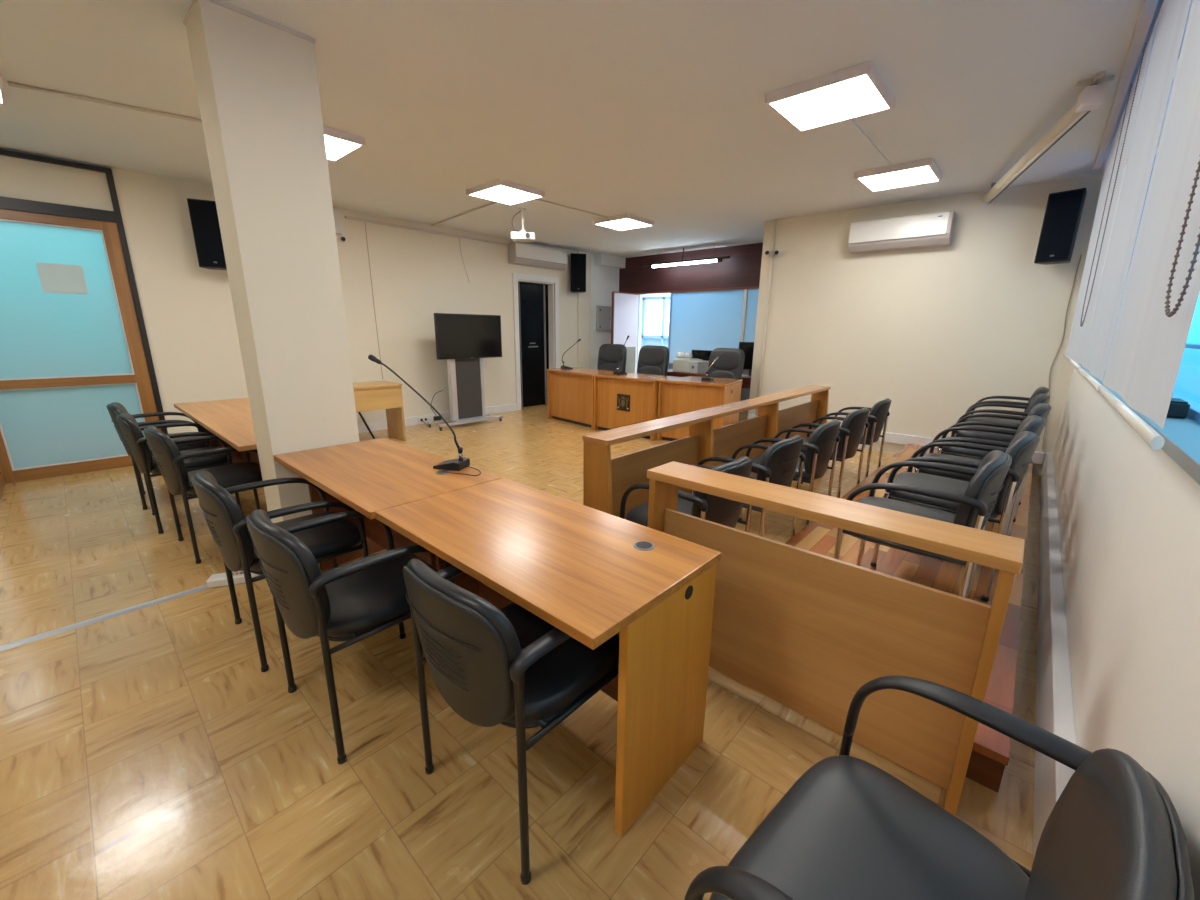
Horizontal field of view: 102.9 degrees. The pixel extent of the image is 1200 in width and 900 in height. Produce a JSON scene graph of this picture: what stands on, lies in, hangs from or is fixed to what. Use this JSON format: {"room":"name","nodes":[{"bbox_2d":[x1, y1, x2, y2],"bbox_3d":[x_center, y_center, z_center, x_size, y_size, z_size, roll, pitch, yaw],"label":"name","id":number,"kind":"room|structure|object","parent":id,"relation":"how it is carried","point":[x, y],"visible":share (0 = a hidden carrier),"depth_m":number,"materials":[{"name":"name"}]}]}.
{"room":"courtroom","nodes":[
{"label":"courtroom","id":0,"kind":"room"},
{"bbox_2d":[186,0,358,566],"bbox_3d":[-1.786,-0.722,2.777,0.325,2.900,0.472,13,19,40],"label":"wall pillar","id":1,"kind":"structure","parent":0,"point":[257,85],"depth_m":2.54,"materials":[{"name":"paint"}]},
{"bbox_2d":[183,0,315,43],"bbox_3d":[-1.769,-2.119,2.425,0.337,0.020,0.484,13,19,40],"label":"trim","id":2,"kind":"structure","parent":1,"relation":"attached to","point":[219,2],"depth_m":2.31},
{"bbox_2d":[110,167,618,433],"bbox_3d":[-3.256,-1.702,6.589,0.150,2.900,10.950,13,19,40],"label":"wall","id":3,"kind":"structure","parent":0,"point":[187,307],"depth_m":6.53,"materials":[{"name":"paint"}]},
{"bbox_2d":[0,149,167,483],"bbox_3d":[-5.506,-1.093,4.106,0.130,2.880,2.340,13,19,40],"label":"door","id":4,"kind":"structure","parent":3,"relation":"in","point":[65,357],"depth_m":4.54,"materials":[{"name":"teal glass"}]},
{"bbox_2d":[0,467,4,499],"bbox_3d":[-5.117,-0.754,3.786,1.000,2.370,0.040,13,19,40],"label":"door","id":5,"kind":"structure","parent":4,"relation":"attached to","point":[2,481],"depth_m":4.25,"materials":[{"name":"brown wood"}]},
{"bbox_2d":[36,262,87,293],"bbox_3d":[-5.038,-1.605,4.483,0.006,0.260,0.290,13,19,40],"label":"paper notice","id":6,"kind":"object","parent":4,"relation":"attached to","point":[54,278],"visible":1,"depth_m":4.48,"materials":[{"name":"white paper"}]},
{"bbox_2d":[187,198,226,269],"bbox_3d":[-4.114,-2.275,5.099,0.295,0.660,0.301,-6,16,-25],"label":"loudspeaker","id":7,"kind":"object","parent":3,"relation":"attached to","point":[203,213],"visible":0.72,"depth_m":4.96,"materials":[{"name":"black plastic"}]},
{"bbox_2d":[333,210,342,233],"bbox_3d":[-3.334,-2.877,6.032,0.050,0.270,0.130,13,19,40],"label":"junction box","id":8,"kind":"object","parent":3,"relation":"attached to","point":[337,214],"visible":0.56,"depth_m":6.03,"materials":[{"name":"plastic"}]},
{"bbox_2d":[365,224,382,378],"bbox_3d":[-3.100,-2.013,6.563,0.008,2.080,0.037,13,19,40],"label":"cable","id":9,"kind":"object","parent":3,"relation":"attached to","point":[365,224],"visible":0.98,"depth_m":6.54,"materials":[{"name":"plastic"}]},
{"bbox_2d":[358,403,516,432],"bbox_3d":[-3.092,-0.373,6.992,0.030,0.130,4.710,13,19,40],"label":"baseboard","id":10,"kind":"structure","parent":3,"relation":"attached to","point":[409,421],"depth_m":7.30,"materials":[{"name":"white plastic"}]},
{"bbox_2d":[345,216,569,255],"bbox_3d":[-1.850,-3.344,7.624,0.035,0.030,4.200,13,19,40],"label":"trim","id":11,"kind":"structure","parent":3,"relation":"attached to","point":[346,217],"depth_m":6.85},
{"bbox_2d":[512,273,559,409],"bbox_3d":[-1.219,-1.977,8.871,0.230,2.365,1.060,13,19,40],"label":"door","id":12,"kind":"structure","parent":3,"relation":"in","point":[529,308],"depth_m":8.91,"materials":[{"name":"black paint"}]},
{"bbox_2d":[508,242,567,269],"bbox_3d":[-1.059,-3.385,8.377,0.216,0.320,1.200,13,19,40],"label":"air conditioner","id":13,"kind":"object","parent":3,"relation":"attached to","point":[518,253],"visible":0.99,"depth_m":8.23,"materials":[{"name":"white plastic"}]},
{"bbox_2d":[516,259,562,268],"bbox_3d":[-1.036,-3.246,8.341,0.054,0.059,1.030,13,19,40],"label":"air vent","id":14,"kind":"object","parent":13,"relation":"attached to","point":[533,262],"depth_m":8.34,"materials":[{"name":"plastic"}]},
{"bbox_2d":[570,253,585,292],"bbox_3d":[-0.428,-3.345,9.068,0.295,0.680,0.301,-2,14,-10],"label":"loudspeaker","id":15,"kind":"object","parent":3,"relation":"attached to","point":[577,261],"visible":1,"depth_m":8.93,"materials":[{"name":"black plastic"}]},
{"bbox_2d":[577,251,590,368],"bbox_3d":[-0.378,-2.444,9.669,0.185,2.900,0.350,13,19,40],"label":"trim","id":16,"kind":"structure","parent":3,"relation":"attached to","point":[583,299],"depth_m":9.56,"materials":[{"name":"paint"}]},
{"bbox_2d":[596,306,610,330],"bbox_3d":[0.084,-2.746,9.991,0.087,0.500,0.400,13,19,40],"label":"electrical panel","id":17,"kind":"object","parent":3,"relation":"attached to","point":[603,313],"visible":1,"depth_m":9.95,"materials":[{"name":"grey plastic"}]},
{"bbox_2d":[595,254,625,268],"bbox_3d":[0.214,-3.856,9.776,0.180,0.200,0.750,13,19,40],"label":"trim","id":18,"kind":"structure","parent":3,"relation":"attached to","point":[605,260],"depth_m":9.65,"materials":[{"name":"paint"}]},
{"bbox_2d":[0,404,1039,899],"bbox_3d":[-0.071,-0.106,6.548,9.585,0.100,15.000,13,19,40],"label":"floor","id":19,"kind":"structure","parent":0,"point":[148,753],"depth_m":1.69,"materials":[{"name":"wood"}]},
{"bbox_2d":[0,584,207,651],"bbox_3d":[-3.215,1.029,1.664,0.044,0.014,2.940,13,19,40],"label":"trim","id":20,"kind":"structure","parent":19,"relation":"on","point":[203,587],"depth_m":2.40,"materials":[{"name":"silver metal"}]},
{"bbox_2d":[106,402,210,509],"bbox_3d":[-3.688,-0.005,4.068,0.590,0.834,0.544,-13,19,-42],"label":"armchair","id":21,"kind":"object","parent":19,"relation":"on","point":[115,408],"visible":0.48,"depth_m":3.85,"materials":[{"name":"black leather"}]},
{"bbox_2d":[116,413,243,533],"bbox_3d":[-3.168,0.112,3.628,0.544,0.834,0.590,14,19,42],"label":"armchair","id":22,"kind":"object","parent":19,"relation":"on","point":[137,444],"visible":0.77,"depth_m":3.39,"materials":[{"name":"black leather"}]},
{"bbox_2d":[143,426,261,563],"bbox_3d":[-2.570,0.226,3.205,0.544,0.834,0.590,12,18,38],"label":"armchair","id":23,"kind":"object","parent":19,"relation":"on","point":[167,455],"visible":0.67,"depth_m":2.97,"materials":[{"name":"black leather"}]},
{"bbox_2d":[174,398,259,463],"bbox_3d":[-2.813,0.091,3.897,2.330,0.750,0.600,13,19,40],"label":"wooden desk","id":24,"kind":"object","parent":19,"relation":"on","point":[230,420],"visible":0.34,"depth_m":3.79,"materials":[{"name":"brown wood"}]},
{"bbox_2d":[206,571,259,587],"bbox_3d":[-2.123,0.741,2.783,0.250,0.051,0.090,-4,15,-19],"label":"strip","id":25,"kind":"object","parent":19,"relation":"on","point":[220,579],"visible":0.63,"depth_m":2.75,"materials":[{"name":"white plastic"}]},
{"bbox_2d":[191,470,368,671],"bbox_3d":[-1.488,0.472,2.283,0.544,0.834,0.590,13,19,41],"label":"armchair","id":26,"kind":"object","parent":19,"relation":"on","point":[227,523],"visible":0.8,"depth_m":2.05,"materials":[{"name":"black leather"}]},
{"bbox_2d":[246,509,454,763],"bbox_3d":[-0.933,0.588,1.851,0.544,0.834,0.590,13,18,39],"label":"armchair","id":27,"kind":"object","parent":19,"relation":"on","point":[352,602],"visible":0.84,"depth_m":1.62,"materials":[{"name":"black leather"}]},
{"bbox_2d":[353,381,405,440],"bbox_3d":[-2.946,-0.458,6.079,0.500,0.756,0.715,13,19,40],"label":"desk","id":28,"kind":"object","parent":19,"relation":"on","point":[375,395],"visible":0.52,"depth_m":6.02,"materials":[{"name":"brown wood"}]},
{"bbox_2d":[273,438,500,569],"bbox_3d":[-1.152,0.443,2.576,1.247,0.754,0.625,13,19,40],"label":"wooden desk","id":29,"kind":"object","parent":19,"relation":"on","point":[369,476],"visible":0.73,"depth_m":2.42,"materials":[{"name":"brown wood"}]},
{"bbox_2d":[368,355,469,470],"bbox_3d":[-0.903,-0.192,2.418,0.445,0.568,0.128,2,14,6],"label":"gooseneck microphone","id":30,"kind":"object","parent":29,"relation":"on","point":[457,464],"visible":1,"depth_m":2.41,"materials":[{"name":"black plastic"}]},
{"bbox_2d":[427,358,502,430],"bbox_3d":[-2.062,-1.104,7.239,0.370,1.449,1.100,13,19,40],"label":"stand","id":31,"kind":"object","parent":19,"relation":"on","point":[465,376],"visible":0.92,"depth_m":7.28,"materials":[{"name":"silver metal"}]},
{"bbox_2d":[434,313,501,359],"bbox_3d":[-1.939,-1.696,7.142,0.053,0.640,1.110,13,19,40],"label":"television","id":32,"kind":"object","parent":31,"relation":"attached to","point":[457,336],"visible":1,"depth_m":7.08,"materials":[{"name":"black plastic"}]},
{"bbox_2d":[403,559,618,884],"bbox_3d":[-0.247,0.683,1.505,0.544,0.834,0.590,13,18,39],"label":"armchair","id":33,"kind":"object","parent":19,"relation":"on","point":[508,666],"visible":0.78,"depth_m":1.25,"materials":[{"name":"black leather"}]},
{"bbox_2d":[375,478,721,835],"bbox_3d":[-0.245,0.649,1.803,1.162,0.754,0.617,13,19,40],"label":"wooden desk","id":34,"kind":"object","parent":19,"relation":"on","point":[593,575],"visible":0.87,"depth_m":1.50,"materials":[{"name":"brown wood"}]},
{"bbox_2d":[546,367,612,428],"bbox_3d":[-0.263,-0.859,7.643,0.620,0.820,1.162,-12,19,-40],"label":"desk","id":35,"kind":"object","parent":19,"relation":"on","point":[570,392],"visible":0.68,"depth_m":7.48,"materials":[{"name":"brown wood"}]},
{"bbox_2d":[597,344,626,371],"bbox_3d":[0.085,-1.203,8.232,0.672,1.208,0.671,10,17,34],"label":"office chair","id":36,"kind":"object","parent":19,"relation":"on","point":[608,354],"visible":0.44,"depth_m":8.27,"materials":[{"name":"grey leather"}]},
{"bbox_2d":[625,346,635,372],"bbox_3d":[0.406,-1.461,9.428,0.380,1.130,0.430,13,19,40],"label":"base cabinet","id":37,"kind":"object","parent":19,"relation":"on","point":[631,351],"visible":0.05,"depth_m":9.28,"materials":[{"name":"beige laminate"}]},
{"bbox_2d":[593,372,676,440],"bbox_3d":[0.503,-0.660,6.894,1.075,0.820,0.620,13,19,40],"label":"desk","id":38,"kind":"object","parent":19,"relation":"on","point":[628,399],"visible":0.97,"depth_m":6.69,"materials":[{"name":"brown wood"}]},
{"bbox_2d":[613,335,628,374],"bbox_3d":[0.311,-1.373,6.901,0.126,0.554,0.212,13,19,40],"label":"gooseneck microphone","id":39,"kind":"object","parent":38,"relation":"on","point":[617,372],"visible":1,"depth_m":6.87,"materials":[{"name":"black plastic"}]},
{"bbox_2d":[637,345,668,375],"bbox_3d":[0.723,-1.062,7.703,0.672,1.208,0.671,12,18,38],"label":"office chair","id":40,"kind":"object","parent":19,"relation":"on","point":[652,359],"visible":0.48,"depth_m":7.72,"materials":[{"name":"black leather"}]},
{"bbox_2d":[620,456,754,532],"bbox_3d":[0.472,0.413,2.611,0.588,0.834,0.543,14,19,41],"label":"armchair","id":41,"kind":"object","parent":19,"relation":"on","point":[716,509],"visible":0.39,"depth_m":2.38,"materials":[{"name":"grey leather"}]},
{"bbox_2d":[656,376,742,440],"bbox_3d":[1.340,-0.541,6.462,0.901,0.820,0.760,9,16,30],"label":"desk","id":42,"kind":"object","parent":19,"relation":"on","point":[679,395],"visible":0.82,"depth_m":6.21,"materials":[{"name":"brown wood"}]},
{"bbox_2d":[582,385,830,518],"bbox_3d":[1.206,0.051,3.979,0.230,0.884,3.655,13,19,40],"label":"wooden partition","id":43,"kind":"object","parent":19,"relation":"on","point":[606,479],"visible":0.56,"depth_m":3.28,"materials":[{"name":"brown wood"}]},
{"bbox_2d":[667,369,750,388],"bbox_3d":[1.831,-0.911,8.066,1.830,0.765,0.580,13,19,40],"label":"table","id":44,"kind":"object","parent":19,"relation":"on","point":[746,381],"visible":0.02,"depth_m":7.87,"materials":[{"name":"brown wood"}]},
{"bbox_2d":[673,358,708,372],"bbox_3d":[1.556,-1.439,8.126,0.376,0.222,0.520,-12,19,-41],"label":"printer","id":45,"kind":"object","parent":44,"relation":"on","point":[688,365],"visible":0.94,"depth_m":7.98,"materials":[{"name":"white plastic"}]},
{"bbox_2d":[676,352,692,357],"bbox_3d":[1.445,-1.627,8.196,0.310,0.100,0.146,13,19,40],"label":"plastic bags","id":46,"kind":"object","parent":45,"relation":"on","point":[679,354],"visible":0.99,"depth_m":8.18,"materials":[{"name":"white plastic"}]},
{"bbox_2d":[692,350,711,360],"bbox_3d":[1.784,-1.547,8.282,0.420,0.360,0.110,13,19,40],"label":"computer monitor","id":47,"kind":"object","parent":44,"relation":"on","point":[704,355],"visible":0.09,"depth_m":8.22,"materials":[{"name":"black plastic"}]},
{"bbox_2d":[739,342,753,375],"bbox_3d":[2.401,-1.442,7.569,0.420,0.520,0.110,11,18,37],"label":"computer monitor","id":48,"kind":"object","parent":44,"relation":"on","point":[747,347],"visible":0.5,"depth_m":7.55,"materials":[{"name":"black plastic"}]},
{"bbox_2d":[708,348,743,383],"bbox_3d":[1.684,-0.865,6.970,0.671,1.208,0.672,-12,19,-41],"label":"office chair","id":49,"kind":"object","parent":19,"relation":"on","point":[730,363],"visible":0.48,"depth_m":6.96,"materials":[{"name":"black leather"}]},
{"bbox_2d":[691,435,805,537],"bbox_3d":[0.961,0.286,3.138,0.588,0.834,0.543,14,19,42],"label":"armchair","id":50,"kind":"object","parent":19,"relation":"on","point":[778,463],"visible":0.5,"depth_m":2.83,"materials":[{"name":"black leather"}]},
{"bbox_2d":[738,419,840,525],"bbox_3d":[1.470,0.154,3.687,0.588,0.834,0.544,13,18,39],"label":"armchair","id":51,"kind":"object","parent":19,"relation":"on","point":[820,445],"visible":0.69,"depth_m":3.42,"materials":[{"name":"black leather"}]},
{"bbox_2d":[785,408,869,497],"bbox_3d":[2.005,0.015,4.264,0.588,0.834,0.544,14,19,43],"label":"armchair","id":52,"kind":"object","parent":19,"relation":"on","point":[851,430],"visible":0.71,"depth_m":3.99,"materials":[{"name":"black leather"}]},
{"bbox_2d":[647,461,1024,815],"bbox_3d":[0.712,0.594,1.801,1.192,0.884,0.237,13,19,40],"label":"wooden partition","id":53,"kind":"object","parent":19,"relation":"on","point":[803,629],"visible":0.78,"depth_m":1.63,"materials":[{"name":"brown wood"}]},
{"bbox_2d":[819,398,891,477],"bbox_3d":[2.554,-0.128,4.857,0.588,0.834,0.544,13,19,40],"label":"armchair","id":54,"kind":"object","parent":19,"relation":"on","point":[879,413],"visible":0.56,"depth_m":4.57,"materials":[{"name":"leather"}]},
{"bbox_2d":[785,444,1032,792],"bbox_3d":[2.530,0.518,3.691,1.142,0.150,4.958,13,19,40],"label":"platform","id":55,"kind":"object","parent":19,"relation":"on","point":[990,753],"visible":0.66,"depth_m":2.64,"materials":[{"name":"brown wood"}]},
{"bbox_2d":[833,450,1011,598],"bbox_3d":[1.449,0.378,2.209,0.566,0.821,0.543,13,19,41],"label":"armchair","id":56,"kind":"object","parent":55,"relation":"on","point":[979,497],"visible":0.6,"depth_m":1.97,"materials":[{"name":"black leather"}]},
{"bbox_2d":[870,431,1039,601],"bbox_3d":[1.940,0.274,2.643,0.599,0.821,0.543,14,19,42],"label":"armchair","id":57,"kind":"object","parent":55,"relation":"on","point":[1022,447],"visible":0.66,"depth_m":2.47,"materials":[{"name":"black leather"}]},
{"bbox_2d":[914,415,1045,535],"bbox_3d":[2.414,0.160,3.118,0.599,0.821,0.543,13,19,40],"label":"armchair","id":58,"kind":"object","parent":55,"relation":"on","point":[1035,424],"visible":0.38,"depth_m":2.98,"materials":[{"name":"black leather"}]},
{"bbox_2d":[937,403,1050,521],"bbox_3d":[2.958,0.029,3.662,0.599,0.821,0.544,14,19,42],"label":"armchair","id":59,"kind":"object","parent":55,"relation":"on","point":[1042,410],"visible":0.27,"depth_m":3.53,"materials":[{"name":"black leather"}]},
{"bbox_2d":[954,393,1049,442],"bbox_3d":[3.480,-0.106,4.226,0.599,0.821,0.544,13,19,41],"label":"armchair","id":60,"kind":"object","parent":55,"relation":"on","point":[1039,398],"visible":0.3,"depth_m":4.08,"materials":[{"name":"black leather"}]},
{"bbox_2d":[965,387,1048,429],"bbox_3d":[3.975,-0.235,4.760,0.599,0.821,0.543,14,19,42],"label":"armchair","id":61,"kind":"object","parent":55,"relation":"on","point":[1044,390],"visible":0.24,"depth_m":4.64,"materials":[{"name":"black leather"}]},
{"bbox_2d":[684,675,1193,899],"bbox_3d":[0.541,0.864,0.866,0.712,0.814,0.529,-11,19,-40],"label":"armchair","id":62,"kind":"object","parent":19,"relation":"on","point":[847,828],"visible":1,"depth_m":0.90,"materials":[{"name":"grey leather"}]},
{"bbox_2d":[520,282,548,368],"bbox_3d":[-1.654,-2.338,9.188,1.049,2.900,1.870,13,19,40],"label":"door frame","id":63,"kind":"structure","parent":0,"point":[546,286],"depth_m":9.78,"materials":[{"name":"wood"}]},
{"bbox_2d":[0,0,1191,257],"bbox_3d":[-0.017,-3.010,5.798,9.635,0.100,15.000,13,19,40],"label":"ceiling","id":64,"kind":"structure","parent":0,"point":[657,111],"depth_m":3.09,"materials":[{"name":"paint"}]},
{"bbox_2d":[0,69,7,104],"bbox_3d":[-3.910,-2.211,2.759,0.600,0.055,0.600,13,19,40],"label":"ceiling light","id":65,"kind":"object","parent":64,"relation":"attached to","point":[3,99],"visible":1,"depth_m":3.01,"materials":[{"name":"white"}]},
{"bbox_2d":[7,82,201,122],"bbox_3d":[-3.154,-2.360,3.324,1.276,0.024,0.024,-9,17,-33],"label":"trim","id":66,"kind":"structure","parent":64,"relation":"attached to","point":[12,84],"depth_m":3.20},
{"bbox_2d":[324,126,365,161],"bbox_3d":[-2.286,-2.447,3.772,0.600,0.055,0.600,13,19,40],"label":"ceiling light","id":67,"kind":"object","parent":64,"relation":"attached to","point":[339,144],"visible":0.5,"depth_m":3.78,"materials":[{"name":"white"}]},
{"bbox_2d":[325,135,360,159],"bbox_3d":[-2.286,-2.444,3.773,0.554,0.041,0.554,13,19,40],"label":"diffuser","id":68,"kind":"object","parent":67,"relation":"attached to","point":[338,147],"depth_m":3.82,"materials":[{"name":"white"}]},
{"bbox_2d":[431,202,497,225],"bbox_3d":[-1.799,-3.083,6.256,0.024,0.024,1.940,-12,19,-41],"label":"trim","id":69,"kind":"structure","parent":64,"relation":"attached to","point":[493,203],"depth_m":6.18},
{"bbox_2d":[466,179,544,205],"bbox_3d":[-1.024,-2.789,5.192,0.600,0.055,0.600,13,19,40],"label":"ceiling light","id":70,"kind":"object","parent":64,"relation":"attached to","point":[502,191],"visible":1,"depth_m":5.11,"materials":[{"name":"white"}]},
{"bbox_2d":[471,185,540,204],"bbox_3d":[-1.024,-2.787,5.193,0.554,0.041,0.554,13,19,40],"label":"diffuser","id":71,"kind":"object","parent":70,"relation":"attached to","point":[504,194],"depth_m":5.13,"materials":[{"name":"white plastic"}]},
{"bbox_2d":[511,208,534,241],"bbox_3d":[-0.968,-2.830,6.000,0.302,0.370,0.245,-1,14,-6],"label":"projector","id":72,"kind":"object","parent":64,"relation":"hanging from","point":[523,236],"visible":1,"depth_m":5.96,"materials":[{"name":"white plastic"}]},
{"bbox_2d":[535,199,608,217],"bbox_3d":[-0.352,-2.975,5.882,0.016,0.016,1.341,14,19,42],"label":"trim","id":73,"kind":"structure","parent":64,"relation":"attached to","point":[535,199],"depth_m":5.86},
{"bbox_2d":[593,214,653,230],"bbox_3d":[0.326,-3.119,6.561,0.600,0.055,0.600,13,19,40],"label":"ceiling light","id":74,"kind":"object","parent":64,"relation":"attached to","point":[622,222],"visible":1,"depth_m":6.48,"materials":[{"name":"white"}]},
{"bbox_2d":[597,219,650,229],"bbox_3d":[0.326,-3.116,6.562,0.554,0.041,0.554,13,19,40],"label":"diffuser","id":75,"kind":"object","parent":74,"relation":"attached to","point":[617,224],"depth_m":6.50,"materials":[{"name":"white"}]},
{"bbox_2d":[642,248,729,267],"bbox_3d":[1.512,-3.517,8.690,1.830,0.295,0.070,13,19,40],"label":"tube light","id":76,"kind":"object","parent":64,"relation":"hanging from","point":[711,259],"visible":1,"depth_m":8.65,"materials":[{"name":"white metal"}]},
{"bbox_2d":[765,60,894,132],"bbox_3d":[1.464,-2.216,3.038,0.600,0.055,0.600,13,19,40],"label":"ceiling light","id":77,"kind":"object","parent":64,"relation":"attached to","point":[859,90],"visible":1,"depth_m":2.96,"materials":[{"name":"white plastic"}]},
{"bbox_2d":[771,75,888,129],"bbox_3d":[1.464,-2.213,3.039,0.554,0.041,0.554,13,19,40],"label":"diffuser","id":78,"kind":"object","parent":77,"relation":"attached to","point":[857,96],"depth_m":3.02,"materials":[{"name":"white plastic"}]},
{"bbox_2d":[850,119,892,166],"bbox_3d":[2.137,-2.412,3.759,0.012,0.012,1.390,13,19,40],"label":"trim","id":79,"kind":"structure","parent":64,"relation":"attached to","point":[851,120],"depth_m":3.71,"materials":[{"name":"paint"}]},
{"bbox_2d":[855,158,942,191],"bbox_3d":[2.803,-2.564,4.483,0.600,0.055,0.600,13,19,40],"label":"ceiling light","id":80,"kind":"object","parent":64,"relation":"attached to","point":[924,171],"visible":1,"depth_m":4.40,"materials":[{"name":"white plastic"}]},
{"bbox_2d":[858,166,937,190],"bbox_3d":[2.803,-2.561,4.484,0.554,0.041,0.554,13,19,40],"label":"diffuser","id":81,"kind":"object","parent":80,"relation":"attached to","point":[887,177],"depth_m":4.43,"materials":[{"name":"white plastic"}]},
{"bbox_2d":[982,71,1114,203],"bbox_3d":[3.411,-2.335,3.817,0.160,0.160,2.516,8,16,26],"label":"projector screen","id":82,"kind":"object","parent":64,"relation":"attached to","point":[1092,97],"visible":1,"depth_m":3.13,"materials":[{"name":"paint"}]},
{"bbox_2d":[1093,0,1158,169],"bbox_3d":[2.066,-1.885,1.716,0.050,0.035,6.900,13,19,40],"label":"trim","id":83,"kind":"structure","parent":64,"relation":"attached to","point":[1148,8],"depth_m":2.63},
{"bbox_2d":[638,293,669,355],"bbox_3d":[2.275,-2.765,11.072,6.300,2.900,3.200,13,19,40],"label":"wall","id":84,"kind":"structure","parent":0,"point":[667,294],"depth_m":13.86,"materials":[{"name":"paint"}]},
{"bbox_2d":[641,296,669,346],"bbox_3d":[2.459,-3.312,12.839,3.300,1.600,0.070,13,19,40],"label":"window","id":85,"kind":"structure","parent":84,"relation":"in","point":[655,310],"depth_m":13.59,"materials":[{"name":"white"}]},
{"bbox_2d":[636,286,758,294],"bbox_3d":[1.893,-3.009,9.023,3.900,0.035,0.145,13,19,40],"label":"trim","id":86,"kind":"structure","parent":84,"relation":"attached to","point":[754,287],"depth_m":8.99,"materials":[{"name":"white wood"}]},
{"bbox_2d":[619,243,762,292],"bbox_3d":[1.899,-3.365,8.935,3.900,0.700,0.120,13,19,40],"label":"wall header","id":87,"kind":"structure","parent":0,"point":[743,267],"depth_m":8.96,"materials":[{"name":"brown paint"}]},
{"bbox_2d":[636,289,758,412],"bbox_3d":[2.029,-1.899,9.119,3.400,2.170,0.070,13,19,40],"label":"wall","id":88,"kind":"structure","parent":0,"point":[700,320],"depth_m":8.94,"materials":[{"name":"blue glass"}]},
{"bbox_2d":[611,291,638,372],"bbox_3d":[0.506,-2.118,9.883,0.045,2.165,0.810,13,19,40],"label":"door","id":89,"kind":"structure","parent":88,"relation":"attached to","point":[624,315],"depth_m":9.71,"materials":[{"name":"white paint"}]},
{"bbox_2d":[748,174,1103,475],"bbox_3d":[4.090,-1.537,6.292,3.565,2.900,1.600,13,19,40],"label":"wall","id":90,"kind":"structure","parent":0,"point":[935,332],"depth_m":5.52,"materials":[{"name":"paint"}]},
{"bbox_2d":[756,220,776,415],"bbox_3d":[2.329,-1.724,6.744,0.041,2.800,0.041,-6,16,-25],"label":"trim","id":91,"kind":"structure","parent":90,"relation":"attached to","point":[774,221],"depth_m":6.66,"materials":[{"name":"paint"}]},
{"bbox_2d":[748,414,1043,463],"bbox_3d":[3.439,-0.193,6.081,3.275,0.120,0.045,13,19,40],"label":"baseboard","id":92,"kind":"structure","parent":90,"relation":"attached to","point":[1037,457],"depth_m":5.78,"materials":[{"name":"white plastic"}]},
{"bbox_2d":[848,211,955,253],"bbox_3d":[3.404,-2.467,5.446,1.000,0.320,0.215,13,19,40],"label":"air conditioner","id":93,"kind":"object","parent":90,"relation":"attached to","point":[931,229],"visible":1,"depth_m":5.35,"materials":[{"name":"white plastic"}]},
{"bbox_2d":[852,237,935,250],"bbox_3d":[3.333,-2.340,5.452,0.830,0.059,0.054,13,19,40],"label":"air vent","id":94,"kind":"object","parent":93,"relation":"attached to","point":[904,242],"depth_m":5.44,"materials":[{"name":"plastic"}]},
{"bbox_2d":[1034,188,1086,264],"bbox_3d":[4.406,-2.104,4.545,0.301,0.620,0.256,-9,17,-33],"label":"loudspeaker","id":95,"kind":"object","parent":90,"relation":"attached to","point":[1063,212],"visible":1,"depth_m":4.46,"materials":[{"name":"black plastic"}]},
{"bbox_2d":[1041,255,1081,449],"bbox_3d":[4.628,-0.941,4.815,0.092,1.920,0.012,13,19,40],"label":"cable","id":96,"kind":"object","parent":90,"relation":"attached to","point":[1080,255],"visible":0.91,"depth_m":4.76,"materials":[{"name":"plastic"}]},
{"bbox_2d":[1053,58,1199,899],"bbox_3d":[1.675,-0.295,1.250,0.200,2.900,9.350,13,19,40],"label":"wall","id":97,"kind":"structure","parent":0,"point":[1129,514],"depth_m":1.24,"materials":[{"name":"paint"}]},
{"bbox_2d":[1033,452,1075,860],"bbox_3d":[2.668,0.672,2.840,0.050,0.270,5.940,13,19,40],"label":"baseboard","id":98,"kind":"structure","parent":97,"relation":"attached to","point":[1054,698],"depth_m":1.87,"materials":[{"name":"white plastic"}]},
{"bbox_2d":[1078,148,1199,484],"bbox_3d":[2.412,-1.014,1.951,0.160,1.630,5.800,13,19,40],"label":"window","id":99,"kind":"structure","parent":97,"relation":"in","point":[1181,436],"depth_m":1.25,"materials":[{"name":"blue glass"}]},
{"bbox_2d":[1064,12,1159,371],"bbox_3d":[3.259,-1.388,3.118,0.058,1.612,2.360,13,19,40],"label":"roller blind","id":100,"kind":"object","parent":99,"relation":"attached to","point":[1078,338],"visible":0.87,"depth_m":2.76,"materials":[{"name":"fabric"}]},
{"bbox_2d":[1080,43,1146,326],"bbox_3d":[2.769,-1.346,2.606,0.038,1.307,0.506,13,19,40],"label":"chain","id":101,"kind":"object","parent":100,"relation":"hanging from","point":[1081,322],"visible":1,"depth_m":2.56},
{"bbox_2d":[1078,0,1190,392],"bbox_3d":[2.052,-1.075,1.816,0.058,1.612,1.185,13,19,40],"label":"roller blind","id":102,"kind":"object","parent":99,"relation":"attached to","point":[1173,15],"visible":0.99,"depth_m":1.74,"materials":[{"name":"fabric"}]},
{"bbox_2d":[1098,0,1199,449],"bbox_3d":[1.284,-0.875,0.988,0.058,1.612,1.060,13,19,40],"label":"roller blind","id":103,"kind":"object","parent":99,"relation":"attached to","point":[1148,345],"visible":0.99,"depth_m":1.06,"materials":[{"name":"fabric"}]},
{"bbox_2d":[1164,155,1199,316],"bbox_3d":[0.971,-0.871,0.666,0.039,1.322,0.172,13,19,40],"label":"chain","id":104,"kind":"object","parent":103,"relation":"hanging from","point":[1168,313],"visible":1,"depth_m":0.83,"materials":[{"name":"metal"}]},
{"bbox_2d":[1167,398,1189,417],"bbox_3d":[1.816,-0.136,1.524,0.060,0.050,0.140,13,19,40],"label":"box","id":105,"kind":"object","parent":99,"relation":"on","point":[1178,408],"visible":0.48,"depth_m":1.47,"materials":[{"name":"plastic"}]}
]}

